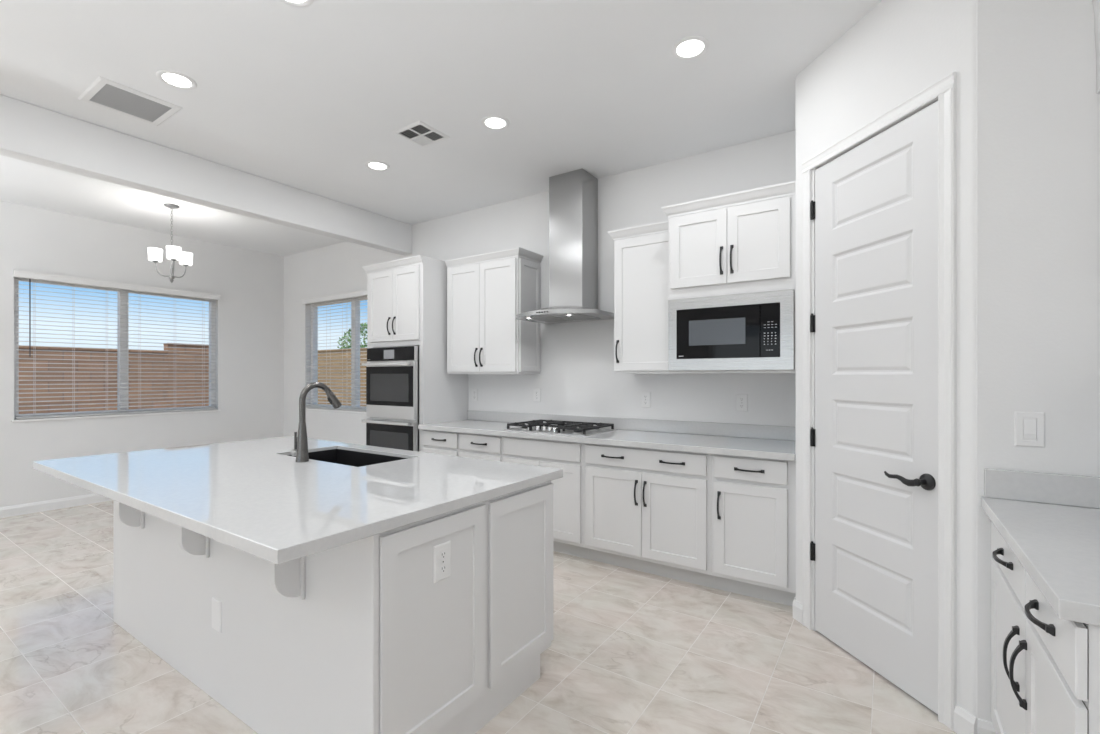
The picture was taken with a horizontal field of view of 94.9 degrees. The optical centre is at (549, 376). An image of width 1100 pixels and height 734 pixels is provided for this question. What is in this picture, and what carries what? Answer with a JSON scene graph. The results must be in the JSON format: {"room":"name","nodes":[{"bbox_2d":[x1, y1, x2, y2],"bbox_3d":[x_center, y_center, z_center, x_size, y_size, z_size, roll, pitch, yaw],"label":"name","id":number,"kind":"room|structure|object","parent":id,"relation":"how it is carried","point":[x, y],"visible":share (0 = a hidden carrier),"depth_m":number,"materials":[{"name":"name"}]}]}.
{"room":"kitchen","nodes":[
{"label":"kitchen","id":0,"kind":"room"},
{"bbox_2d":[0,200,283,506],"bbox_3d":[-6.258,-0.165,3.452,0.160,3.030,9.150,0,0,34],"label":"wall","id":1,"kind":"structure","parent":0,"point":[249,320],"depth_m":5.69,"materials":[{"name":"paint"}]},
{"bbox_2d":[0,493,111,517],"bbox_3d":[-6.231,1.300,3.337,0.014,0.100,8.990,0,0,34],"label":"baseboard","id":2,"kind":"structure","parent":1,"relation":"attached to","point":[9,511],"depth_m":5.10,"materials":[{"name":"white paint"}]},
{"bbox_2d":[11,277,220,421],"bbox_3d":[-4.747,-0.278,5.673,0.172,1.435,1.833,0,0,34],"label":"window","id":3,"kind":"structure","parent":1,"relation":"in","point":[120,352],"depth_m":5.64,"materials":[{"name":"white plastic"}]},
{"bbox_2d":[13,269,220,418],"bbox_3d":[-4.692,-0.311,5.637,0.097,1.447,1.805,0,0,34],"label":"window blind","id":4,"kind":"object","parent":3,"relation":"attached to","point":[17,273],"visible":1,"depth_m":5.49,"materials":[{"name":"white paint"}]},
{"bbox_2d":[0,0,881,256],"bbox_3d":[-2.933,-1.740,1.121,8.360,0.120,9.390,0,0,34],"label":"ceiling","id":5,"kind":"structure","parent":0,"point":[302,98],"depth_m":2.91,"materials":[{"name":"paint"}]},
{"bbox_2d":[78,76,182,125],"bbox_3d":[-2.572,-1.675,3.102,0.400,0.010,0.400,0,0,34],"label":"ceiling vent","id":6,"kind":"object","parent":5,"relation":"in","point":[105,93],"visible":1,"depth_m":3.08,"materials":[{"name":"white paint"}]},
{"bbox_2d":[148,203,192,282],"bbox_3d":[-3.689,-1.300,4.962,0.352,0.760,0.356,0,0,34],"label":"chandelier","id":7,"kind":"object","parent":5,"relation":"hanging from","point":[173,253],"visible":1,"depth_m":4.92,"materials":[{"name":"silver metal"}]},
{"bbox_2d":[156,70,196,89],"bbox_3d":[-2.114,-1.676,2.861,0.188,0.007,0.188,0,0,34],"label":"recessed light","id":8,"kind":"object","parent":5,"relation":"in","point":[174,79],"visible":1,"depth_m":2.85,"materials":[{"name":"white paint"}]},
{"bbox_2d":[279,0,313,6],"bbox_3d":[-1.131,-1.676,2.199,0.188,0.007,0.188,0,0,34],"label":"recessed light","id":9,"kind":"object","parent":5,"relation":"in","point":[296,3],"visible":1,"depth_m":2.26,"materials":[{"name":"white"}]},
{"bbox_2d":[365,161,389,170],"bbox_3d":[-1.375,-1.676,4.026,0.188,0.007,0.188,0,0,34],"label":"recessed light","id":10,"kind":"object","parent":5,"relation":"in","point":[373,165],"visible":1,"depth_m":4.01,"materials":[{"name":"white"}]},
{"bbox_2d":[393,121,449,146],"bbox_3d":[-0.891,-1.675,3.506,0.274,0.009,0.275,0,0,34],"label":"ceiling vent","id":11,"kind":"object","parent":5,"relation":"in","point":[419,133],"visible":1,"depth_m":3.49,"materials":[{"name":"white paint"}]},
{"bbox_2d":[481,115,509,129],"bbox_3d":[-0.362,-1.676,3.343,0.188,0.007,0.188,0,0,34],"label":"recessed light","id":12,"kind":"object","parent":5,"relation":"in","point":[493,122],"visible":1,"depth_m":3.33,"materials":[{"name":"white"}]},
{"bbox_2d":[671,36,708,59],"bbox_3d":[0.717,-1.676,2.584,0.188,0.007,0.188,0,0,34],"label":"recessed light","id":13,"kind":"object","parent":5,"relation":"in","point":[691,47],"visible":1,"depth_m":2.58,"materials":[{"name":"white"}]},
{"bbox_2d":[0,500,956,733],"bbox_3d":[-2.933,1.410,1.121,8.360,0.120,9.390,0,0,34],"label":"floor","id":14,"kind":"structure","parent":0,"point":[631,651],"depth_m":2.36,"materials":[{"name":"beige tile"}]},
{"bbox_2d":[113,481,552,733],"bbox_3d":[-1.212,0.913,2.530,2.266,0.874,1.106,0,0,34],"label":"kitchen island","id":15,"kind":"object","parent":14,"relation":"on","point":[438,624],"visible":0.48,"depth_m":1.87,"materials":[{"name":"white paint"}]},
{"bbox_2d":[33,436,562,564],"bbox_3d":[-1.298,0.455,2.488,2.375,0.038,1.338,0,0,34],"label":"island countertop","id":16,"kind":"structure","parent":15,"relation":"on","point":[254,498],"depth_m":1.98,"materials":[{"name":"white stone"}]},
{"bbox_2d":[290,382,341,461],"bbox_3d":[-1.241,0.232,2.685,0.117,0.407,0.251,0,0,34],"label":"kitchen faucet","id":17,"kind":"object","parent":16,"relation":"on","point":[300,450],"visible":1,"depth_m":2.58,"materials":[{"name":"grey metal"}]},
{"bbox_2d":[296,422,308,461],"bbox_3d":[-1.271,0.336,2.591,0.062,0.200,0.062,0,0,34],"label":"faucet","id":18,"kind":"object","parent":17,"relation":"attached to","point":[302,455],"depth_m":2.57,"materials":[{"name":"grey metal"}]},
{"bbox_2d":[287,449,407,466],"bbox_3d":[-1.133,0.565,2.805,0.789,0.220,0.413,0,0,34],"label":"sink","id":19,"kind":"object","parent":16,"relation":"in","point":[339,456],"visible":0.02,"depth_m":3.06,"materials":[{"name":"black"}]},
{"bbox_2d":[434,540,450,582],"bbox_3d":[-0.372,0.643,1.754,0.008,0.125,0.078,0,0,34],"label":"power outlet","id":20,"kind":"object","parent":15,"relation":"attached to","point":[442,548],"depth_m":1.75,"materials":[{"name":"grey"}]},
{"bbox_2d":[362,255,467,451],"bbox_3d":[-1.362,0.121,5.087,0.851,2.457,0.653,0,0,34],"label":"tall cabinet","id":21,"kind":"object","parent":14,"relation":"on","point":[407,297],"visible":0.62,"depth_m":4.78,"materials":[{"name":"white paint"}]},
{"bbox_2d":[361,346,418,451],"bbox_3d":[-1.384,0.312,5.004,0.686,1.185,0.637,0,0,34],"label":"double oven","id":22,"kind":"object","parent":21,"relation":"in","point":[392,373],"visible":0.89,"depth_m":4.75,"materials":[{"name":"silver metal"}]},
{"bbox_2d":[423,429,459,456],"bbox_3d":[-0.819,0.913,4.721,0.454,0.874,0.651,0,0,34],"label":"base cabinet","id":23,"kind":"object","parent":14,"relation":"on","point":[436,442],"visible":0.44,"depth_m":4.46,"materials":[{"name":"white paint"}]},
{"bbox_2d":[418,410,794,460],"bbox_3d":[0.276,0.409,3.979,3.099,0.134,0.664,0,0,34],"label":"countertop","id":24,"kind":"structure","parent":23,"relation":"on","point":[744,440],"depth_m":3.67,"materials":[{"name":"white stone"}]},
{"bbox_2d":[504,419,615,435],"bbox_3d":[0.083,0.408,4.113,0.760,0.054,0.510,0,0,34],"label":"gas cooktop","id":25,"kind":"object","parent":24,"relation":"in","point":[558,427],"visible":1,"depth_m":4.01,"materials":[{"name":"silver metal"}]},
{"bbox_2d":[460,433,502,461],"bbox_3d":[-0.429,0.913,4.459,0.484,0.874,0.651,0,0,34],"label":"base cabinet","id":26,"kind":"object","parent":14,"relation":"on","point":[478,446],"visible":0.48,"depth_m":4.20,"materials":[{"name":"white paint"}]},
{"bbox_2d":[503,436,588,558],"bbox_3d":[0.086,0.913,4.113,0.754,0.874,0.651,0,0,34],"label":"base cabinet","id":27,"kind":"object","parent":14,"relation":"on","point":[568,490],"visible":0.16,"depth_m":3.77,"materials":[{"name":"white paint"}]},
{"bbox_2d":[584,443,713,587],"bbox_3d":[0.780,0.913,3.646,0.917,0.874,0.651,0,0,34],"label":"base cabinet","id":28,"kind":"object","parent":14,"relation":"on","point":[646,510],"visible":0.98,"depth_m":3.38,"materials":[{"name":"white paint"}]},
{"bbox_2d":[711,454,794,605],"bbox_3d":[1.361,0.913,3.256,0.481,0.874,0.651,0,0,34],"label":"base cabinet","id":29,"kind":"object","parent":14,"relation":"on","point":[753,499],"visible":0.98,"depth_m":3.02,"materials":[{"name":"white paint"}]},
{"bbox_2d":[991,522,1099,733],"bbox_3d":[1.551,0.913,1.244,0.652,0.874,1.019,0,0,34],"label":"base cabinet","id":30,"kind":"object","parent":14,"relation":"on","point":[1045,667],"visible":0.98,"depth_m":1.27,"materials":[{"name":"white paint"}]},
{"bbox_2d":[981,468,1099,625],"bbox_3d":[1.552,0.404,1.238,0.643,0.142,1.029,0,0,34],"label":"countertop","id":31,"kind":"structure","parent":30,"relation":"on","point":[1050,522],"depth_m":1.45,"materials":[{"name":"white stone"}]},
{"bbox_2d":[284,130,794,444],"bbox_3d":[-0.863,-0.165,5.242,6.800,3.030,0.160,0,0,34],"label":"wall","id":32,"kind":"structure","parent":0,"point":[577,377],"depth_m":4.39,"materials":[{"name":"paint"}]},
{"bbox_2d":[0,94,411,254],"bbox_3d":[-4.093,-1.518,1.901,0.145,0.323,8.990,0,0,34],"label":"ceiling beam","id":33,"kind":"structure","parent":32,"relation":"attached to","point":[30,133],"depth_m":3.75,"materials":[{"name":"paint"}]},
{"bbox_2d":[306,296,366,412],"bbox_3d":[-2.465,-0.278,6.300,1.920,1.435,0.172,0,0,34],"label":"window","id":34,"kind":"structure","parent":32,"relation":"in","point":[360,298],"depth_m":6.33,"materials":[{"name":"white plastic"}]},
{"bbox_2d":[301,289,366,410],"bbox_3d":[-2.502,-0.311,6.245,1.892,1.447,0.097,0,0,34],"label":"window blind","id":35,"kind":"object","parent":34,"relation":"attached to","point":[358,293],"visible":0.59,"depth_m":6.35,"materials":[{"name":"white paint"}]},
{"bbox_2d":[472,389,477,400],"bbox_3d":[-0.756,0.185,5.069,0.078,0.125,0.008,0,0,34],"label":"power outlet","id":36,"kind":"object","parent":32,"relation":"attached to","point":[474,391],"visible":1,"depth_m":5.06,"materials":[{"name":"white plastic"}]},
{"bbox_2d":[445,247,542,373],"bbox_3d":[-0.534,-0.562,4.693,0.888,1.080,0.383,0,0,34],"label":"upper cabinet","id":37,"kind":"object","parent":32,"relation":"attached to","point":[486,292],"visible":0.98,"depth_m":4.53,"materials":[{"name":"white paint"}]},
{"bbox_2d":[533,388,540,401],"bbox_3d":[-0.121,0.172,4.642,0.078,0.125,0.008,0,0,34],"label":"power outlet","id":38,"kind":"object","parent":32,"relation":"attached to","point":[536,391],"visible":1,"depth_m":4.64,"materials":[{"name":"white plastic"}]},
{"bbox_2d":[515,169,613,323],"bbox_3d":[0.107,-1.072,4.126,0.760,1.214,0.610,0,0,34],"label":"range hood","id":39,"kind":"object","parent":32,"relation":"attached to","point":[573,195],"visible":0.99,"depth_m":4.16,"materials":[{"name":"silver metal"}]},
{"bbox_2d":[467,410,794,440],"bbox_3d":[0.455,0.389,4.247,3.098,0.094,0.020,0,0,34],"label":"backsplash","id":40,"kind":"structure","parent":32,"relation":"attached to","point":[685,427],"depth_m":3.94,"materials":[{"name":"white stone"}]},
{"bbox_2d":[641,392,649,407],"bbox_3d":[0.767,0.186,4.046,0.078,0.125,0.008,0,0,34],"label":"power outlet","id":41,"kind":"object","parent":32,"relation":"attached to","point":[645,396],"visible":1,"depth_m":4.04,"materials":[{"name":"white plastic"}]},
{"bbox_2d":[607,220,690,373],"bbox_3d":[0.769,-0.562,3.818,0.570,1.080,0.383,0,0,34],"label":"upper cabinet","id":42,"kind":"object","parent":32,"relation":"attached to","point":[641,252],"visible":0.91,"depth_m":3.70,"materials":[{"name":"white paint"}]},
{"bbox_2d":[661,181,794,373],"bbox_3d":[1.232,-0.567,3.344,0.802,1.090,0.653,0,0,34],"label":"upper cabinet","id":43,"kind":"object","parent":32,"relation":"attached to","point":[741,242],"visible":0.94,"depth_m":3.07,"materials":[{"name":"white paint"}]},
{"bbox_2d":[668,289,793,370],"bbox_3d":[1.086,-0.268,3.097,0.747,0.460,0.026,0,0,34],"label":"microwave oven","id":44,"kind":"object","parent":43,"relation":"in","point":[748,331],"visible":1,"depth_m":3.07,"materials":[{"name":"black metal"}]},
{"bbox_2d":[736,394,747,411],"bbox_3d":[1.381,0.189,3.633,0.078,0.125,0.008,0,0,34],"label":"power outlet","id":45,"kind":"object","parent":32,"relation":"attached to","point":[741,399],"visible":1,"depth_m":3.63,"materials":[{"name":"white plastic"}]},
{"bbox_2d":[795,79,795,599],"bbox_3d":[1.612,-0.165,3.089,0.110,3.030,0.655,0,0,34],"label":"wall","id":46,"kind":"structure","parent":0,"point":[795,79],"depth_m":2.85,"materials":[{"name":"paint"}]},
{"bbox_2d":[796,0,976,716],"bbox_3d":[1.522,-0.165,2.351,0.110,3.030,1.000,0,0,-11],"label":"wall","id":47,"kind":"structure","parent":0,"point":[898,49],"depth_m":2.01,"materials":[{"name":"paint"}]},
{"bbox_2d":[793,600,801,623],"bbox_3d":[1.373,1.300,2.791,0.014,0.100,0.078,0,0,-11],"label":"baseboard","id":48,"kind":"structure","parent":47,"relation":"attached to","point":[797,607],"depth_m":2.79,"materials":[{"name":"white paint"}]},
{"bbox_2d":[810,101,937,713],"bbox_3d":[1.454,0.123,2.336,0.100,2.430,0.720,0,0,-11],"label":"door","id":49,"kind":"structure","parent":47,"relation":"in","point":[874,210],"depth_m":2.27,"materials":[{"name":"white paint"}]},
{"bbox_2d":[802,72,956,730],"bbox_3d":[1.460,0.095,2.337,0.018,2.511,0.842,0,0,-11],"label":"trim","id":50,"kind":"structure","parent":47,"relation":"attached to","point":[944,90],"depth_m":1.96,"materials":[{"name":"white paint"}]},
{"bbox_2d":[954,705,995,733],"bbox_3d":[1.573,1.300,1.867,0.050,0.100,0.122,0,0,-11],"label":"baseboard","id":51,"kind":"structure","parent":47,"relation":"attached to","point":[965,722],"depth_m":1.87,"materials":[{"name":"white paint"}]},
{"bbox_2d":[977,0,1099,733],"bbox_3d":[1.869,-0.165,1.717,0.653,3.030,0.120,0,0,34],"label":"wall","id":52,"kind":"structure","parent":0,"point":[1038,100],"depth_m":1.76,"materials":[{"name":"paint"}]},
{"bbox_2d":[1015,411,1044,447],"bbox_3d":[1.679,0.185,1.768,0.078,0.122,0.008,0,0,34],"label":"light switch","id":53,"kind":"object","parent":52,"relation":"attached to","point":[1029,426],"visible":1,"depth_m":1.77,"materials":[{"name":"white plastic"}]},
{"bbox_2d":[984,468,1099,508],"bbox_3d":[1.828,0.384,1.659,0.612,0.102,0.020,0,0,34],"label":"backsplash","id":54,"kind":"structure","parent":52,"relation":"attached to","point":[1050,488],"depth_m":1.74,"materials":[{"name":"white stone"}]},
{"bbox_3d":[0.096,-0.165,-1.650,0.160,3.030,7.768,0,0,34],"label":"wall","id":55,"kind":"structure","parent":0,"visible":0},
{"bbox_2d":[1092,0,1099,93],"bbox_3d":[1.665,-0.651,1.152,0.359,1.258,1.045,0,0,34],"label":"upper cabinet","id":56,"kind":"object","parent":55,"relation":"attached to","point":[1096,3],"visible":1,"depth_m":1.66,"materials":[{"name":"white paint"}]},
{"label":"outside","id":57,"kind":"structure","parent":0,"visible":0},
{"bbox_3d":[-1.361,1.575,6.939,70.000,0.150,70.000,0,0,34],"label":"yard","id":58,"kind":"structure","parent":57,"visible":0},
{"bbox_2d":[19,343,208,413],"bbox_3d":[-11.013,0.390,7.099,0.240,2.240,15.500,0,0,34],"label":"wall","id":59,"kind":"structure","parent":58,"relation":"on","point":[88,374],"depth_m":10.08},
{"bbox_2d":[318,348,366,406],"bbox_3d":[0.718,0.350,10.481,26.500,2.320,0.240,0,0,34],"label":"wall","id":60,"kind":"structure","parent":58,"relation":"on","point":[330,353],"depth_m":15.06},
{"bbox_2d":[337,323,366,348],"bbox_3d":[-6.567,-0.286,19.117,3.082,3.585,2.684,0,0,34],"label":"leafy tree","id":61,"kind":"object","parent":58,"relation":"on","point":[364,324],"visible":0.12,"depth_m":18.50,"materials":[{"name":"green plant"}]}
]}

